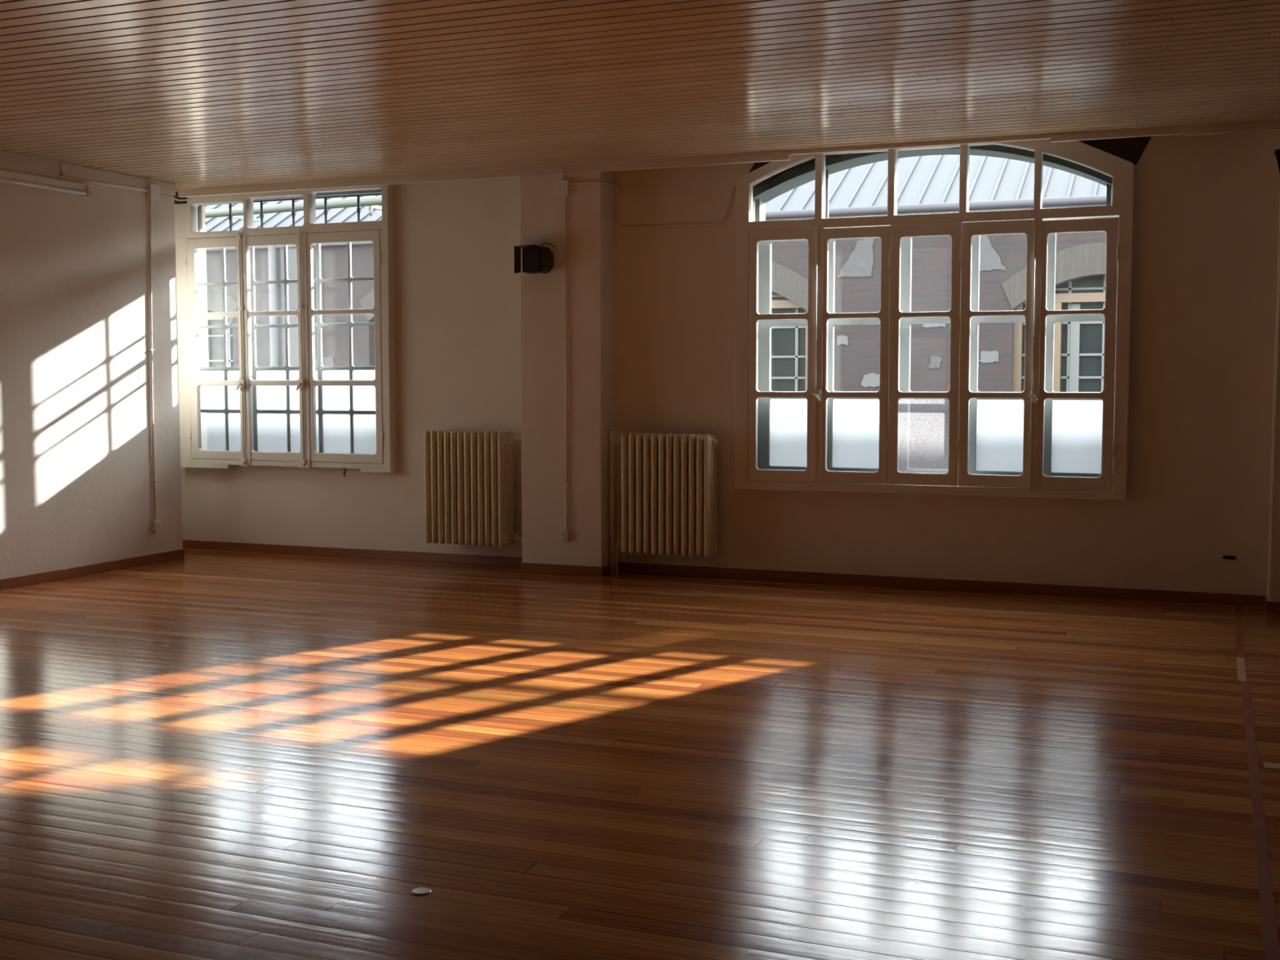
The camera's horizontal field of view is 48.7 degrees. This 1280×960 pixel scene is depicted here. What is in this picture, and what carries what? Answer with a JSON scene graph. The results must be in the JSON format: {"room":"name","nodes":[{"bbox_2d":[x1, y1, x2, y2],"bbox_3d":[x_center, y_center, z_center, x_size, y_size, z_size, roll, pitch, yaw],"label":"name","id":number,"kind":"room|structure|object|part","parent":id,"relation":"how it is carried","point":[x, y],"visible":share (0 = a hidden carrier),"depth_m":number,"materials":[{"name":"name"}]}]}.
{"room":"exercise studio","nodes":[
{"label":"exercise studio","id":0,"kind":"room"},
{"bbox_2d":[0,173,182,579],"bbox_3d":[-6.521,-0.477,6.543,0.550,3.320,12.315,2,4,22],"label":"wall","id":1,"kind":"structure","parent":0,"point":[76,461],"depth_m":11.12,"materials":[{"name":"paint"}]},
{"bbox_2d":[0,168,91,197],"bbox_3d":[-4.608,-2.208,10.315,0.080,0.103,1.571,2,4,22],"label":"fluorescent light","id":2,"kind":"object","parent":1,"relation":"attached to","point":[83,189],"visible":1,"depth_m":10.61,"materials":[{"name":"white plastic"}]},
{"bbox_2d":[0,150,175,195],"bbox_3d":[-6.259,-2.043,6.316,0.024,0.134,12.300,2,4,22],"label":"trim","id":3,"kind":"structure","parent":1,"relation":"attached to","point":[12,162],"depth_m":10.88,"materials":[{"name":"paint"}]},
{"bbox_2d":[0,549,184,590],"bbox_3d":[-6.258,1.047,6.544,0.014,0.078,12.310,2,4,22],"label":"baseboard","id":4,"kind":"structure","parent":1,"relation":"attached to","point":[42,577],"depth_m":11.19,"materials":[{"name":"brown wood"}]},
{"bbox_2d":[57,174,148,191],"bbox_3d":[-4.254,-2.353,11.234,0.028,0.043,0.980,2,4,22],"label":"conduit","id":5,"kind":"object","parent":1,"relation":"attached to","point":[63,177],"visible":1,"depth_m":11.19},
{"bbox_2d":[147,199,156,519],"bbox_3d":[-4.071,-0.996,11.799,0.026,2.673,0.072,2,4,22],"label":"conduit","id":6,"kind":"object","parent":1,"relation":"attached to","point":[150,246],"visible":1,"depth_m":11.78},
{"bbox_2d":[146,183,159,199],"bbox_3d":[-4.044,-2.389,11.736,0.052,0.124,0.108,2,4,22],"label":"junction box","id":7,"kind":"object","parent":1,"relation":"attached to","point":[153,193],"visible":1,"depth_m":11.71,"materials":[{"name":"white plastic"}]},
{"bbox_2d":[151,520,161,531],"bbox_3d":[-4.062,0.385,11.879,0.054,0.090,0.074,2,4,22],"label":"wall socket","id":8,"kind":"object","parent":1,"relation":"attached to","point":[156,525],"visible":1,"depth_m":11.85,"materials":[{"name":"white plastic"}]},
{"bbox_2d":[160,194,188,200],"bbox_3d":[-3.960,-2.389,11.973,0.025,0.033,0.372,2,5,25],"label":"conduit","id":9,"kind":"object","parent":1,"relation":"attached to","point":[165,196],"visible":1,"depth_m":11.98,"materials":[{"name":"white plastic"}]},
{"bbox_2d":[519,170,616,566],"bbox_3d":[-0.568,-0.841,11.233,0.696,3.260,0.305,2,4,22],"label":"wall pillar","id":10,"kind":"structure","parent":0,"point":[590,208],"depth_m":11.09,"materials":[{"name":"paint"}]},
{"bbox_2d":[514,242,555,274],"bbox_3d":[-0.815,-1.726,10.998,0.263,0.240,0.202,2,4,22],"label":"speaker","id":11,"kind":"object","parent":10,"relation":"attached to","point":[536,259],"visible":1,"depth_m":10.94,"materials":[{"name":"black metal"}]},
{"bbox_3d":[-0.949,-1.705,10.953,0.051,0.205,0.005,1,4,10],"label":"barn door","id":12,"kind":"part","parent":11,"relation":"part of","materials":[{"name":"black metal"}]},
{"bbox_3d":[-0.869,-1.818,11.002,0.155,0.012,0.180,2,4,22],"label":"barn door","id":13,"kind":"part","parent":11,"relation":"part of","materials":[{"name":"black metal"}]},
{"bbox_3d":[-0.830,-1.706,10.925,0.120,0.140,0.006,2,4,22],"label":"panel","id":14,"kind":"part","parent":11,"relation":"part of","materials":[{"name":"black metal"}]},
{"bbox_2d":[555,180,569,195],"bbox_3d":[-0.601,-2.263,10.957,0.112,0.112,0.042,2,4,22],"label":"junction box","id":15,"kind":"object","parent":10,"relation":"attached to","point":[562,187],"visible":1,"depth_m":10.94,"materials":[{"name":"white plastic"}]},
{"bbox_2d":[559,528,568,541],"bbox_3d":[-0.597,0.433,11.151,0.072,0.092,0.039,2,4,22],"label":"wall socket","id":16,"kind":"object","parent":10,"relation":"attached to","point":[563,533],"visible":1,"depth_m":11.13,"materials":[{"name":"white plastic"}]},
{"bbox_2d":[561,531,564,538],"bbox_3d":[-0.603,0.434,11.135,0.025,0.055,0.004,2,4,22],"label":"switch","id":17,"kind":"object","parent":16,"relation":"attached to","point":[562,532],"depth_m":11.13,"materials":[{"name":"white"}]},
{"bbox_2d":[564,195,569,528],"bbox_3d":[-0.573,-0.911,11.053,0.032,2.605,0.024,2,4,22],"label":"conduit","id":18,"kind":"object","parent":10,"relation":"attached to","point":[566,294],"visible":1,"depth_m":11.04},
{"bbox_2d":[520,562,615,576],"bbox_3d":[-0.572,0.699,11.329,0.726,0.075,0.299,2,4,22],"label":"baseboard","id":19,"kind":"structure","parent":10,"relation":"attached to","point":[524,566],"depth_m":11.18,"materials":[{"name":"brown wood"}]},
{"bbox_2d":[0,547,1279,959],"bbox_3d":[-0.574,1.277,4.626,13.200,0.120,13.002,2,4,22],"label":"floor","id":20,"kind":"structure","parent":0,"point":[206,754],"depth_m":5.51,"materials":[{"name":"brown wood"}]},
{"bbox_2d":[411,887,431,895],"bbox_3d":[-0.660,1.242,4.267,0.060,0.006,0.060,2,4,22],"label":"cap","id":21,"kind":"object","parent":20,"relation":"on","point":[420,891],"visible":1,"depth_m":4.26,"materials":[{"name":"silver metal"}]},
{"bbox_2d":[1233,604,1279,959],"bbox_3d":[1.656,1.281,3.709,0.051,0.005,12.780,2,4,22],"label":"floor line","id":22,"kind":"object","parent":20,"relation":"on","point":[1272,950],"depth_m":4.95,"materials":[{"name":"brown wood"}]},
{"bbox_2d":[1263,762,1279,768],"bbox_3d":[2.700,1.146,5.569,0.445,0.004,0.080,2,4,22],"label":"board","id":23,"kind":"object","parent":20,"relation":"on","point":[1268,765],"visible":1,"depth_m":5.64,"materials":[{"name":"brown wood"}]},
{"bbox_2d":[0,0,1279,191],"bbox_3d":[-0.539,-2.080,4.481,13.200,0.202,13.432,2,4,22],"label":"ceiling","id":24,"kind":"structure","parent":0,"point":[187,94],"depth_m":7.72,"materials":[{"name":"wood"}]},
{"bbox_2d":[181,129,1279,595],"bbox_3d":[1.887,-0.842,10.569,13.200,3.450,0.320,2,4,22],"label":"wall","id":25,"kind":"structure","parent":0,"point":[1206,206],"depth_m":10.77,"materials":[{"name":"paint"}]},
{"bbox_2d":[173,191,186,204],"bbox_3d":[-4.105,-2.502,12.542,0.130,0.095,0.090,2,4,22],"label":"bracket","id":26,"kind":"object","parent":25,"relation":"attached to","point":[175,196],"depth_m":12.55,"materials":[{"name":"black metal"}]},
{"bbox_2d":[174,184,396,472],"bbox_3d":[-3.108,-1.313,12.407,2.260,2.450,0.410,2,4,22],"label":"window","id":27,"kind":"structure","parent":25,"relation":"in","point":[307,415],"depth_m":12.37,"materials":[{"name":"paint"}]},
{"bbox_3d":[-3.747,-0.629,12.799,0.614,0.746,0.003,2,4,22],"label":"frosted glass","id":28,"kind":"part","parent":27,"relation":"part of","materials":[{"name":"white glass"}]},
{"bbox_3d":[-3.513,-0.842,12.420,0.046,0.119,0.066,2,4,22],"label":"bolt handle","id":29,"kind":"part","parent":27,"relation":"part of","materials":[{"name":"paint"}]},
{"bbox_3d":[-3.501,-1.154,12.427,0.040,2.040,0.030,2,4,22],"label":"bolt rod","id":30,"kind":"part","parent":27,"relation":"part of","materials":[{"name":"paint"}]},
{"bbox_3d":[-3.126,-0.612,12.548,0.674,0.746,0.003,2,4,22],"label":"frosted glass","id":31,"kind":"part","parent":27,"relation":"part of","materials":[{"name":"white glass"}]},
{"bbox_3d":[-3.103,-1.347,12.524,2.100,2.350,0.045,2,4,22],"label":"frame","id":32,"kind":"part","parent":27,"relation":"part of","materials":[{"name":"paint"}]},
{"bbox_3d":[-3.077,-2.354,12.519,2.100,0.340,0.040,2,4,22],"label":"iron rail","id":33,"kind":"part","parent":27,"relation":"part of","materials":[{"name":"grey metal"}]},
{"bbox_3d":[-2.929,-0.826,12.184,0.046,0.119,0.066,2,4,22],"label":"bolt handle","id":34,"kind":"part","parent":27,"relation":"part of","materials":[{"name":"paint"}]},
{"bbox_3d":[-2.917,-1.137,12.191,0.040,2.040,0.030,2,4,22],"label":"bolt rod","id":35,"kind":"part","parent":27,"relation":"part of","materials":[{"name":"paint"}]},
{"bbox_3d":[-2.490,-0.594,12.291,0.646,0.746,0.003,2,4,22],"label":"frosted glass","id":36,"kind":"part","parent":27,"relation":"part of","materials":[{"name":"white glass"}]},
{"bbox_2d":[182,539,522,566],"bbox_3d":[-2.517,0.632,12.284,3.628,0.075,0.014,2,4,22],"label":"baseboard","id":37,"kind":"structure","parent":25,"relation":"attached to","point":[232,546],"depth_m":12.25,"materials":[{"name":"brown wood"}]},
{"bbox_2d":[423,429,522,546],"bbox_3d":[-1.333,0.158,11.580,0.885,1.120,0.236,2,4,22],"label":"radiator","id":38,"kind":"object","parent":25,"relation":"attached to","point":[469,499],"visible":0.99,"depth_m":11.50,"materials":[{"name":"metal"}]},
{"bbox_2d":[568,180,735,228],"bbox_3d":[0.091,-2.124,10.854,1.267,0.348,0.323,2,4,22],"label":"conduit","id":39,"kind":"object","parent":25,"relation":"attached to","point":[722,220],"visible":1,"depth_m":10.92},
{"bbox_2d":[608,426,717,574],"bbox_3d":[0.171,0.177,10.970,0.898,1.165,0.236,2,4,22],"label":"radiator","id":40,"kind":"object","parent":25,"relation":"attached to","point":[669,481],"visible":1,"depth_m":10.86,"materials":[{"name":"metal"}]},
{"bbox_2d":[177,119,1279,197],"bbox_3d":[1.931,-2.357,10.107,12.850,0.076,0.318,2,4,22],"label":"trim","id":41,"kind":"structure","parent":25,"relation":"attached to","point":[1274,124],"depth_m":10.53,"materials":[{"name":"paint"}]},
{"bbox_2d":[617,562,1265,606],"bbox_3d":[2.023,0.758,10.449,4.776,0.076,0.014,2,4,22],"label":"baseboard","id":42,"kind":"structure","parent":25,"relation":"attached to","point":[788,575],"depth_m":10.33,"materials":[{"name":"brown wood"}]},
{"bbox_2d":[734,136,1151,500],"bbox_3d":[2.177,-1.176,10.346,2.992,2.552,0.510,2,4,22],"label":"window","id":43,"kind":"structure","parent":25,"relation":"in","point":[1037,441],"depth_m":10.27,"materials":[{"name":"paint"}]},
{"bbox_3d":[1.305,-0.921,10.497,0.009,1.900,0.009,0,4,0],"label":"bolt rod","id":44,"kind":"part","parent":43,"relation":"part of","materials":[{"name":"paint"}]},
{"bbox_3d":[1.312,-0.625,10.493,0.060,0.090,0.060,2,4,22],"label":"bolt handle","id":45,"kind":"part","parent":43,"relation":"part of","materials":[{"name":"paint"}]},
{"bbox_3d":[2.064,-0.323,10.281,0.386,0.563,0.003,2,4,22],"label":"frosted glass","id":46,"kind":"part","parent":43,"relation":"part of","materials":[{"name":"white glass"}]},
{"bbox_3d":[2.099,-2.168,10.382,2.595,0.523,0.030,2,4,22],"label":"iron rail","id":47,"kind":"part","parent":43,"relation":"part of","materials":[{"name":"grey metal"}]},
{"bbox_3d":[2.180,-0.342,10.453,2.547,0.542,0.003,2,4,22],"label":"frosted glass","id":48,"kind":"part","parent":43,"relation":"part of","materials":[{"name":"white glass"}]},
{"bbox_3d":[2.753,-0.881,9.912,0.009,1.900,0.009,4,6,44],"label":"bolt rod","id":49,"kind":"part","parent":43,"relation":"part of","materials":[{"name":"paint"}]},
{"bbox_3d":[2.760,-0.585,9.908,0.060,0.090,0.060,2,4,22],"label":"bolt handle","id":50,"kind":"part","parent":43,"relation":"part of","materials":[{"name":"paint"}]},
{"bbox_2d":[1222,555,1236,559],"bbox_3d":[4.009,0.529,9.616,0.095,0.030,0.034,2,4,22],"label":"stub","id":51,"kind":"object","parent":25,"relation":"attached to","point":[1230,557],"visible":1,"depth_m":9.62,"materials":[{"name":"black metal"}]},
{"bbox_2d":[1266,182,1279,602],"bbox_3d":[4.506,-0.700,9.183,0.700,3.260,0.305,2,4,22],"label":"wall pillar","id":52,"kind":"structure","parent":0,"point":[1273,556],"depth_m":9.23,"materials":[{"name":"paint"}]},
{"bbox_2d":[1264,595,1279,614],"bbox_3d":[4.499,0.837,9.279,0.725,0.080,0.299,2,4,22],"label":"baseboard","id":53,"kind":"structure","parent":52,"relation":"attached to","point":[1271,607],"depth_m":9.26,"materials":[{"name":"brown wood"}]},
{"bbox_2d":[1274,148,1279,173],"bbox_3d":[4.167,-2.017,8.958,0.299,0.279,0.187,1,4,15],"label":"stage light","id":54,"kind":"object","parent":52,"relation":"attached to","point":[1277,152],"visible":1,"depth_m":8.91,"materials":[{"name":"black metal"}]},
{"label":"outside","id":55,"kind":"structure","parent":0,"visible":0},
{"bbox_3d":[3.782,-0.301,31.311,60.000,0.200,39.380,2,4,22],"label":"ground","id":56,"kind":"structure","parent":55,"visible":0},
{"bbox_2d":[204,154,1117,467],"bbox_3d":[1.478,-2.336,20.134,32.000,5.463,7.703,2,4,22],"label":"building","id":57,"kind":"structure","parent":56,"relation":"on","point":[929,184],"depth_m":16.24,"materials":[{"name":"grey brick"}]},
{"bbox_3d":[-6.473,-1.573,20.067,1.950,1.570,0.100,2,4,22],"label":"pine frame","id":58,"kind":"part","parent":57,"relation":"part of","materials":[{"name":"beige wood"}]},
{"bbox_3d":[-2.627,-1.466,18.512,1.950,1.570,0.100,2,4,22],"label":"pine frame","id":59,"kind":"part","parent":57,"relation":"part of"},
{"bbox_3d":[1.155,-1.361,16.984,1.910,1.570,0.100,2,4,22],"label":"pine frame","id":60,"kind":"part","parent":57,"relation":"part of","materials":[{"name":"beige wood"}]},
{"bbox_3d":[5.047,-1.253,15.411,1.910,1.570,0.100,2,4,22],"label":"pine frame","id":61,"kind":"part","parent":57,"relation":"part of","materials":[{"name":"beige wood"}]}
]}

